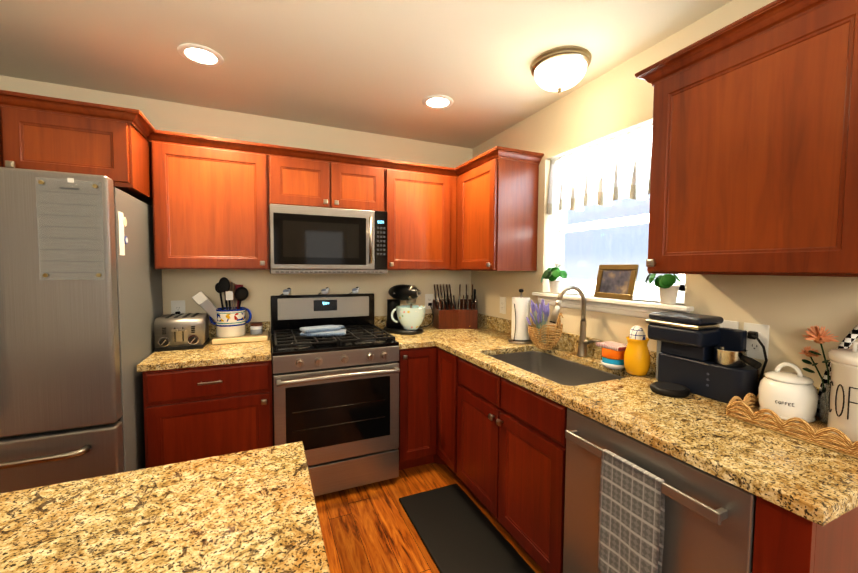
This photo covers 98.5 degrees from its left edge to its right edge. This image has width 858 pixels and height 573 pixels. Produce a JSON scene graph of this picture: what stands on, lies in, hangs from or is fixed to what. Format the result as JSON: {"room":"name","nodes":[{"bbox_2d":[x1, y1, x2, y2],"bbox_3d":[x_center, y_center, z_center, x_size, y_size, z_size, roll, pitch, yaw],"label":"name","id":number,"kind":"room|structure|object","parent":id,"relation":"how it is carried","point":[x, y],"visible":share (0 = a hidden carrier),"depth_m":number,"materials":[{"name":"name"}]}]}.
{"room":"kitchen","nodes":[
{"label":"kitchen","id":0,"kind":"room"},
{"bbox_2d":[0,75,472,338],"bbox_3d":[-1.730,0.039,2.490,4.840,2.470,0.120,-1,3,-24],"label":"wall","id":1,"kind":"structure","parent":0,"point":[260,286],"depth_m":2.66,"materials":[{"name":"beige paint"}]},
{"bbox_2d":[0,106,152,204],"bbox_3d":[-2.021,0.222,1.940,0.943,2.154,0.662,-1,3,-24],"label":"upper cabinet","id":2,"kind":"object","parent":1,"relation":"attached to","point":[118,153],"visible":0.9,"depth_m":1.74,"materials":[{"name":"brown wood"}]},
{"bbox_2d":[0,90,147,131],"bbox_3d":[-1.873,-0.824,1.621,0.995,0.057,0.047,-1,3,-24],"label":"crown molding","id":3,"kind":"structure","parent":2,"relation":"attached to","point":[11,99],"depth_m":1.72,"materials":[{"name":"brown wood"}]},
{"bbox_2d":[171,300,185,313],"bbox_3d":[-1.663,0.159,2.455,0.080,0.132,0.008,-1,3,-24],"label":"electrical outlet","id":4,"kind":"object","parent":1,"relation":"attached to","point":[177,305],"visible":0.58,"depth_m":2.45,"materials":[{"name":"white plastic"}]},
{"bbox_2d":[151,142,269,269],"bbox_3d":[-1.352,-0.491,2.353,0.609,0.762,0.377,-1,3,-24],"label":"upper cabinet","id":5,"kind":"object","parent":1,"relation":"attached to","point":[210,208],"visible":0.98,"depth_m":2.21,"materials":[{"name":"brown wood"}]},
{"bbox_2d":[140,124,451,176],"bbox_3d":[-0.673,-0.859,2.458,1.972,0.057,0.051,-1,3,-24],"label":"crown molding","id":6,"kind":"structure","parent":5,"relation":"attached to","point":[159,136],"depth_m":2.35,"materials":[{"name":"brown wood"}]},
{"bbox_2d":[268,156,383,211],"bbox_3d":[-0.723,-0.706,2.619,0.761,0.352,0.377,-1,3,-24],"label":"upper cabinet","id":7,"kind":"object","parent":1,"relation":"attached to","point":[298,182],"visible":0.9,"depth_m":2.46,"materials":[{"name":"brown wood"}]},
{"bbox_2d":[269,204,386,273],"bbox_3d":[-0.710,-0.309,2.605,0.758,0.433,0.453,-1,3,-24],"label":"microwave","id":8,"kind":"object","parent":7,"relation":"attached to","point":[311,240],"visible":1,"depth_m":2.42,"materials":[{"name":"silver metal"}]},
{"bbox_2d":[384,169,456,269],"bbox_3d":[-0.107,-0.511,2.901,0.585,0.762,0.377,-1,3,-24],"label":"upper cabinet","id":9,"kind":"object","parent":1,"relation":"attached to","point":[420,209],"visible":0.81,"depth_m":2.76,"materials":[{"name":"brown wood"}]},
{"bbox_2d":[425,294,433,308],"bbox_3d":[0.003,0.130,3.188,0.080,0.132,0.008,-1,3,-24],"label":"electrical outlet","id":10,"kind":"object","parent":1,"relation":"attached to","point":[429,298],"visible":0.69,"depth_m":3.18,"materials":[{"name":"white plastic"}]},
{"bbox_2d":[0,0,731,148],"bbox_3d":[-0.412,-1.067,-0.544,4.840,0.060,6.620,-1,3,-24],"label":"ceiling","id":11,"kind":"structure","parent":0,"point":[384,67],"depth_m":1.81,"materials":[{"name":"beige paint"}]},
{"bbox_2d":[177,43,223,66],"bbox_3d":[-1.142,-1.155,1.854,0.200,0.008,0.200,-1,3,-24],"label":"recessed light","id":12,"kind":"object","parent":11,"relation":"in","point":[200,55],"visible":1,"depth_m":1.84,"materials":[{"name":"white"}]},
{"bbox_2d":[422,95,452,108],"bbox_3d":[0.056,-1.174,2.360,0.200,0.008,0.200,-1,3,-24],"label":"recessed light","id":13,"kind":"object","parent":11,"relation":"in","point":[437,101],"visible":1,"depth_m":2.35,"materials":[{"name":"white"}]},
{"bbox_2d":[530,46,591,93],"bbox_3d":[0.676,-1.075,1.911,0.300,0.156,0.300,-1,3,-24],"label":"dome light","id":14,"kind":"object","parent":11,"relation":"attached to","point":[559,69],"visible":1,"depth_m":1.83,"materials":[{"name":"white glass"}]},
{"bbox_2d":[314,463,544,572],"bbox_3d":[-0.427,1.455,-0.417,4.840,0.050,6.620,-1,3,-24],"label":"floor","id":15,"kind":"structure","parent":0,"point":[368,528],"depth_m":2.02,"materials":[{"name":"brown wood"}]},
{"bbox_2d":[0,167,162,493],"bbox_3d":[-1.952,0.408,1.806,0.900,1.797,0.928,-1,3,-24],"label":"refrigerator","id":16,"kind":"object","parent":15,"relation":"on","point":[74,352],"visible":0.69,"depth_m":1.56,"materials":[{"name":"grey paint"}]},
{"bbox_2d":[35,177,104,279],"bbox_3d":[-1.487,-0.237,1.538,0.210,0.421,0.018,-1,3,-24],"label":"planner","id":17,"kind":"object","parent":16,"relation":"attached to","point":[47,274],"visible":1,"depth_m":1.54,"materials":[{"name":"grey plastic"}]},
{"bbox_2d":[118,211,127,254],"bbox_3d":[-1.440,-0.247,1.744,0.005,0.200,0.110,-1,3,-24],"label":"fridge magnets","id":18,"kind":"object","parent":16,"relation":"attached to","point":[122,222],"visible":1,"depth_m":1.72,"materials":[{"name":"white paper"}]},
{"bbox_2d":[0,441,329,572],"bbox_3d":[-0.634,0.954,-0.090,1.440,0.913,1.932,-1,3,-24],"label":"kitchen island","id":19,"kind":"object","parent":15,"relation":"on","point":[252,511],"visible":1,"depth_m":0.72,"materials":[{"name":"beige stone"}]},
{"bbox_2d":[142,360,272,467],"bbox_3d":[-1.302,0.849,2.290,0.609,0.876,0.662,-1,3,-24],"label":"base cabinet","id":20,"kind":"object","parent":15,"relation":"on","point":[193,413],"visible":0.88,"depth_m":2.00,"materials":[{"name":"brown wood"}]},
{"bbox_2d":[137,321,271,371],"bbox_3d":[-1.310,0.341,2.270,0.623,0.138,0.647,-1,3,-24],"label":"countertop","id":21,"kind":"structure","parent":20,"relation":"on","point":[209,354],"depth_m":2.08,"materials":[{"name":"stone"}]},
{"bbox_2d":[154,311,208,351],"bbox_3d":[-1.540,0.271,2.326,0.245,0.197,0.336,-1,3,-24],"label":"toaster","id":22,"kind":"object","parent":21,"relation":"on","point":[177,330],"visible":1,"depth_m":2.20,"materials":[{"name":"silver metal"}]},
{"bbox_2d":[212,332,267,343],"bbox_3d":[-1.269,0.346,2.502,0.325,0.032,0.200,-1,3,-24],"label":"cutting board","id":23,"kind":"object","parent":21,"relation":"on","point":[249,337],"visible":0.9,"depth_m":2.42,"materials":[{"name":"brown wood"}]},
{"bbox_2d":[192,277,251,337],"bbox_3d":[-1.365,0.135,2.453,0.340,0.391,0.184,-1,3,-24],"label":"utensil crock","id":24,"kind":"object","parent":23,"relation":"on","point":[230,321],"visible":1,"depth_m":2.42,"materials":[{"name":"ceramic"}]},
{"bbox_2d":[250,322,262,334],"bbox_3d":[-1.192,0.288,2.554,0.078,0.078,0.078,-1,3,-24],"label":"jar","id":25,"kind":"object","parent":23,"relation":"on","point":[255,328],"visible":1,"depth_m":2.52,"materials":[{"name":"glass"}]},
{"bbox_2d":[270,293,399,496],"bbox_3d":[-0.652,0.677,2.509,0.754,1.204,0.725,-1,3,-24],"label":"range","id":26,"kind":"object","parent":15,"relation":"on","point":[335,405],"visible":0.79,"depth_m":2.29,"materials":[{"name":"silver metal"}]},
{"bbox_2d":[280,288,290,295],"bbox_3d":[-1.035,0.037,2.673,0.081,0.056,0.051,-1,3,-24],"label":"bird figurine","id":27,"kind":"object","parent":26,"relation":"on","point":[286,291],"visible":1,"depth_m":2.66,"materials":[{"name":"white ceramic"}]},
{"bbox_2d":[300,324,345,336],"bbox_3d":[-0.703,0.296,2.471,0.307,0.046,0.231,-1,3,-24],"label":"towel","id":28,"kind":"object","parent":26,"relation":"on","point":[325,330],"visible":1,"depth_m":2.42,"materials":[{"name":"fabric"}]},
{"bbox_2d":[319,287,328,293],"bbox_3d":[-0.790,0.033,2.786,0.085,0.056,0.045,-1,3,-24],"label":"bird figurine","id":29,"kind":"object","parent":26,"relation":"on","point":[324,291],"visible":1,"depth_m":2.77,"materials":[{"name":"white ceramic"}]},
{"bbox_2d":[349,287,359,293],"bbox_3d":[-0.579,0.030,2.877,0.089,0.056,0.039,-1,3,-24],"label":"bird figurine","id":30,"kind":"object","parent":26,"relation":"on","point":[355,290],"visible":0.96,"depth_m":2.87,"materials":[{"name":"white ceramic"}]},
{"bbox_2d":[398,346,468,488],"bbox_3d":[0.141,0.832,2.790,0.910,0.876,0.910,-1,3,-24],"label":"base cabinet","id":31,"kind":"object","parent":15,"relation":"on","point":[428,381],"visible":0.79,"depth_m":2.50,"materials":[{"name":"brown wood"}]},
{"bbox_2d":[374,313,857,525],"bbox_3d":[0.477,0.365,2.013,0.913,0.138,2.561,-1,3,-24],"label":"countertop","id":32,"kind":"structure","parent":31,"relation":"on","point":[813,483],"depth_m":1.18,"materials":[{"name":"stone"}]},
{"bbox_2d":[384,284,433,334],"bbox_3d":[-0.115,0.165,2.908,0.470,0.368,0.411,-1,3,-24],"label":"stand mixer","id":33,"kind":"object","parent":32,"relation":"on","point":[405,319],"visible":1,"depth_m":2.78,"materials":[{"name":"black"}]},
{"bbox_2d":[433,284,457,328],"bbox_3d":[0.134,0.163,3.105,0.165,0.353,0.220,0,3,-14],"label":"knife block","id":34,"kind":"object","parent":32,"relation":"on","point":[445,312],"visible":0.98,"depth_m":3.03,"materials":[{"name":"brown wood"}]},
{"bbox_2d":[458,284,477,328],"bbox_3d":[0.326,0.163,3.122,0.165,0.353,0.222,1,3,6],"label":"knife block","id":35,"kind":"object","parent":32,"relation":"on","point":[467,313],"visible":0.98,"depth_m":3.02,"materials":[{"name":"brown wood"}]},
{"bbox_2d":[508,289,531,343],"bbox_3d":[0.617,0.195,2.488,0.160,0.358,0.160,-1,3,-24],"label":"paper towel holder","id":36,"kind":"object","parent":32,"relation":"on","point":[519,321],"visible":1,"depth_m":2.44,"materials":[{"name":"white paper"}]},
{"bbox_2d":[526,299,563,349],"bbox_3d":[0.714,0.234,2.281,0.198,0.302,0.287,-1,3,-24],"label":"basket","id":37,"kind":"object","parent":32,"relation":"on","point":[541,330],"visible":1,"depth_m":2.28,"materials":[{"name":"wicker"}]},
{"bbox_2d":[488,351,624,385],"bbox_3d":[0.641,0.544,1.987,0.502,0.212,0.782,-1,3,-24],"label":"sink","id":38,"kind":"object","parent":32,"relation":"in","point":[559,370],"visible":0.1,"depth_m":2.25,"materials":[{"name":"silver metal"}]},
{"bbox_2d":[549,285,600,356],"bbox_3d":[0.795,0.197,2.009,0.270,0.404,0.151,-1,3,-24],"label":"faucet","id":39,"kind":"object","parent":32,"relation":"on","point":[584,342],"visible":0.98,"depth_m":2.07,"materials":[{"name":"silver metal"}]},
{"bbox_2d":[596,341,626,369],"bbox_3d":[0.932,0.348,1.864,0.122,0.118,0.140,-1,3,-24],"label":"sponges","id":40,"kind":"object","parent":32,"relation":"on","point":[612,355],"visible":0.83,"depth_m":1.82,"materials":[{"name":"multicoloured plastic"}]},
{"bbox_2d":[623,326,650,375],"bbox_3d":[0.983,0.299,1.747,0.112,0.228,0.112,-1,3,-24],"label":"jar","id":41,"kind":"object","parent":32,"relation":"on","point":[636,359],"visible":0.98,"depth_m":1.71,"materials":[{"name":"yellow ceramic"}]},
{"bbox_2d":[629,326,645,339],"bbox_3d":[0.984,0.238,1.747,0.072,0.107,0.074,-1,3,-24],"label":"lid","id":42,"kind":"object","parent":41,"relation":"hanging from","point":[636,332],"depth_m":1.72,"materials":[{"name":"white ceramic"}]},
{"bbox_2d":[645,311,767,405],"bbox_3d":[1.054,0.274,1.460,0.274,0.308,0.381,-1,3,-24],"label":"coffee maker","id":43,"kind":"object","parent":32,"relation":"on","point":[702,355],"visible":0.96,"depth_m":1.44,"materials":[{"name":"black plastic"}]},
{"bbox_2d":[726,325,857,458],"bbox_3d":[1.209,0.234,1.090,0.267,0.426,0.440,-1,3,-24],"label":"woven tray","id":44,"kind":"object","parent":32,"relation":"on","point":[817,432],"visible":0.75,"depth_m":1.13,"materials":[{"name":"wicker"}]},
{"bbox_2d":[758,362,818,422],"bbox_3d":[1.193,0.340,1.231,0.145,0.176,0.144,-1,3,-24],"label":"canister","id":45,"kind":"object","parent":44,"relation":"on","point":[783,395],"visible":0.96,"depth_m":1.19,"materials":[{"name":"white ceramic"}]},
{"bbox_2d":[800,325,838,423],"bbox_3d":[1.261,0.277,1.195,0.085,0.306,0.109,-1,3,-24],"label":"flowers","id":46,"kind":"object","parent":44,"relation":"on","point":[818,335],"visible":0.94,"depth_m":1.18,"materials":[{"name":"orange plant"}]},
{"bbox_2d":[828,341,857,441],"bbox_3d":[1.256,0.299,1.057,0.166,0.276,0.166,-1,3,-24],"label":"canister","id":47,"kind":"object","parent":44,"relation":"on","point":[843,405],"visible":0.96,"depth_m":1.05,"materials":[{"name":"white ceramic"}]},
{"bbox_2d":[399,483,534,572],"bbox_3d":[0.239,1.314,1.774,0.400,0.017,1.200,-1,3,-24],"label":"rug","id":48,"kind":"object","parent":15,"relation":"on","point":[456,529],"visible":0.98,"depth_m":1.93,"materials":[{"name":"black rubber"}]},
{"bbox_2d":[457,357,567,572],"bbox_3d":[0.623,0.875,2.006,0.662,0.876,0.912,-1,3,-24],"label":"base cabinet","id":49,"kind":"object","parent":15,"relation":"on","point":[511,452],"visible":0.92,"depth_m":1.75,"materials":[{"name":"brown wood"}]},
{"bbox_2d":[563,408,755,572],"bbox_3d":[0.910,0.913,1.300,0.672,0.873,0.603,-1,3,-24],"label":"dishwasher","id":50,"kind":"object","parent":15,"relation":"on","point":[632,505],"visible":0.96,"depth_m":1.11,"materials":[{"name":"silver metal"}]},
{"bbox_2d":[598,449,664,572],"bbox_3d":[0.623,0.754,1.153,0.033,0.414,0.206,-1,3,-24],"label":"dish towel","id":51,"kind":"object","parent":50,"relation":"hanging from","point":[632,498],"depth_m":1.14,"materials":[{"name":"grey fabric"}]},
{"bbox_2d":[752,495,857,572],"bbox_3d":[1.090,0.928,0.991,0.626,0.876,0.100,-1,3,-24],"label":"cabinet end panel","id":52,"kind":"object","parent":15,"relation":"on","point":[786,541],"depth_m":0.85,"materials":[{"name":"brown wood"}]},
{"bbox_2d":[471,0,857,387],"bbox_3d":[1.735,0.162,0.457,0.140,2.470,6.400,-1,3,-24],"label":"wall","id":53,"kind":"structure","parent":0,"point":[617,100],"depth_m":1.81,"materials":[{"name":"beige paint"}]},
{"bbox_2d":[456,158,538,270],"bbox_3d":[0.388,-0.505,2.843,0.377,0.762,0.889,-1,3,-24],"label":"upper cabinet","id":54,"kind":"object","parent":53,"relation":"attached to","point":[496,214],"visible":0.79,"depth_m":2.47,"materials":[{"name":"brown wood"}]},
{"bbox_2d":[452,146,507,177],"bbox_3d":[0.335,-0.859,2.559,0.047,0.057,0.545,-1,3,-24],"label":"crown molding","id":55,"kind":"structure","parent":54,"relation":"attached to","point":[497,152],"depth_m":2.51,"materials":[{"name":"brown wood"}]},
{"bbox_2d":[508,148,543,163],"bbox_3d":[0.614,-0.849,2.410,0.302,0.057,0.047,-1,3,-24],"label":"crown molding","id":56,"kind":"structure","parent":54,"relation":"attached to","point":[513,154],"depth_m":2.41,"materials":[{"name":"brown wood"}]},
{"bbox_2d":[500,297,505,313],"bbox_3d":[0.577,0.147,2.901,0.008,0.132,0.080,-1,3,-24],"label":"electrical outlet","id":57,"kind":"object","parent":53,"relation":"attached to","point":[502,305],"visible":1,"depth_m":2.89,"materials":[{"name":"white plastic"}]},
{"bbox_2d":[532,292,693,318],"bbox_3d":[0.958,0.101,2.070,0.129,0.080,1.010,-1,3,-24],"label":"window sill","id":58,"kind":"structure","parent":53,"relation":"attached to","point":[638,308],"depth_m":1.94,"materials":[{"name":"white wood"}]},
{"bbox_2d":[541,259,566,293],"bbox_3d":[0.793,-0.064,2.354,0.135,0.218,0.173,-1,3,-24],"label":"potted plant","id":59,"kind":"object","parent":58,"relation":"on","point":[553,274],"visible":1,"depth_m":2.33,"materials":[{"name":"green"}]},
{"bbox_2d":[594,264,638,300],"bbox_3d":[0.988,-0.026,1.962,0.052,0.182,0.235,-1,3,-24],"label":"framed picture","id":60,"kind":"object","parent":58,"relation":"on","point":[616,282],"visible":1,"depth_m":1.95,"materials":[{"name":"gold metal"}]},
{"bbox_2d":[645,273,680,303],"bbox_3d":[1.081,0.004,1.709,0.125,0.150,0.155,-1,3,-24],"label":"potted plant","id":61,"kind":"object","parent":58,"relation":"on","point":[668,290],"visible":1,"depth_m":1.67,"materials":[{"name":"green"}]},
{"bbox_2d":[552,199,685,303],"bbox_3d":[1.047,-0.380,2.084,0.062,0.879,0.918,-1,3,-24],"label":"window","id":62,"kind":"structure","parent":53,"relation":"in","point":[642,290],"depth_m":2.19,"materials":[{"name":"white plastic"}]},
{"bbox_2d":[547,122,652,214],"bbox_3d":[0.980,-0.632,2.041,0.060,0.372,0.918,-1,3,-24],"label":"valance curtain","id":63,"kind":"object","parent":62,"relation":"hanging from","point":[607,172],"visible":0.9,"depth_m":2.05,"materials":[{"name":"white fabric"}]},
{"bbox_2d":[719,320,738,328],"bbox_3d":[1.187,0.201,1.512,0.012,0.132,0.126,-1,3,-24],"label":"electrical outlet","id":64,"kind":"object","parent":53,"relation":"attached to","point":[729,324],"visible":0.08,"depth_m":1.48,"materials":[{"name":"white plastic"}]},
{"bbox_2d":[646,0,857,276],"bbox_3d":[1.108,-0.419,1.211,0.377,0.762,0.609,-1,3,-24],"label":"upper cabinet","id":65,"kind":"object","parent":53,"relation":"attached to","point":[754,161],"visible":0.98,"depth_m":1.10,"materials":[{"name":"brown wood"}]},
{"bbox_2d":[635,0,832,86],"bbox_3d":[0.965,-0.783,1.130,0.047,0.057,0.706,-1,3,-24],"label":"crown molding","id":66,"kind":"structure","parent":65,"relation":"attached to","point":[770,16],"depth_m":1.16,"materials":[{"name":"brown wood"}]},
{"bbox_2d":[744,322,769,359],"bbox_3d":[1.238,0.207,1.403,0.008,0.132,0.080,-1,3,-24],"label":"electrical outlet","id":67,"kind":"object","parent":53,"relation":"attached to","point":[754,348],"visible":0.65,"depth_m":1.39,"materials":[{"name":"white plastic"}]},
{"label":"outside","id":68,"kind":"structure","parent":0,"visible":0},
{"bbox_2d":[564,194,678,283],"bbox_3d":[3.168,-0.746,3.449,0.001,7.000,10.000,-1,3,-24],"label":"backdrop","id":69,"kind":"structure","parent":68,"point":[583,246],"depth_m":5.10,"materials":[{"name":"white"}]}
]}

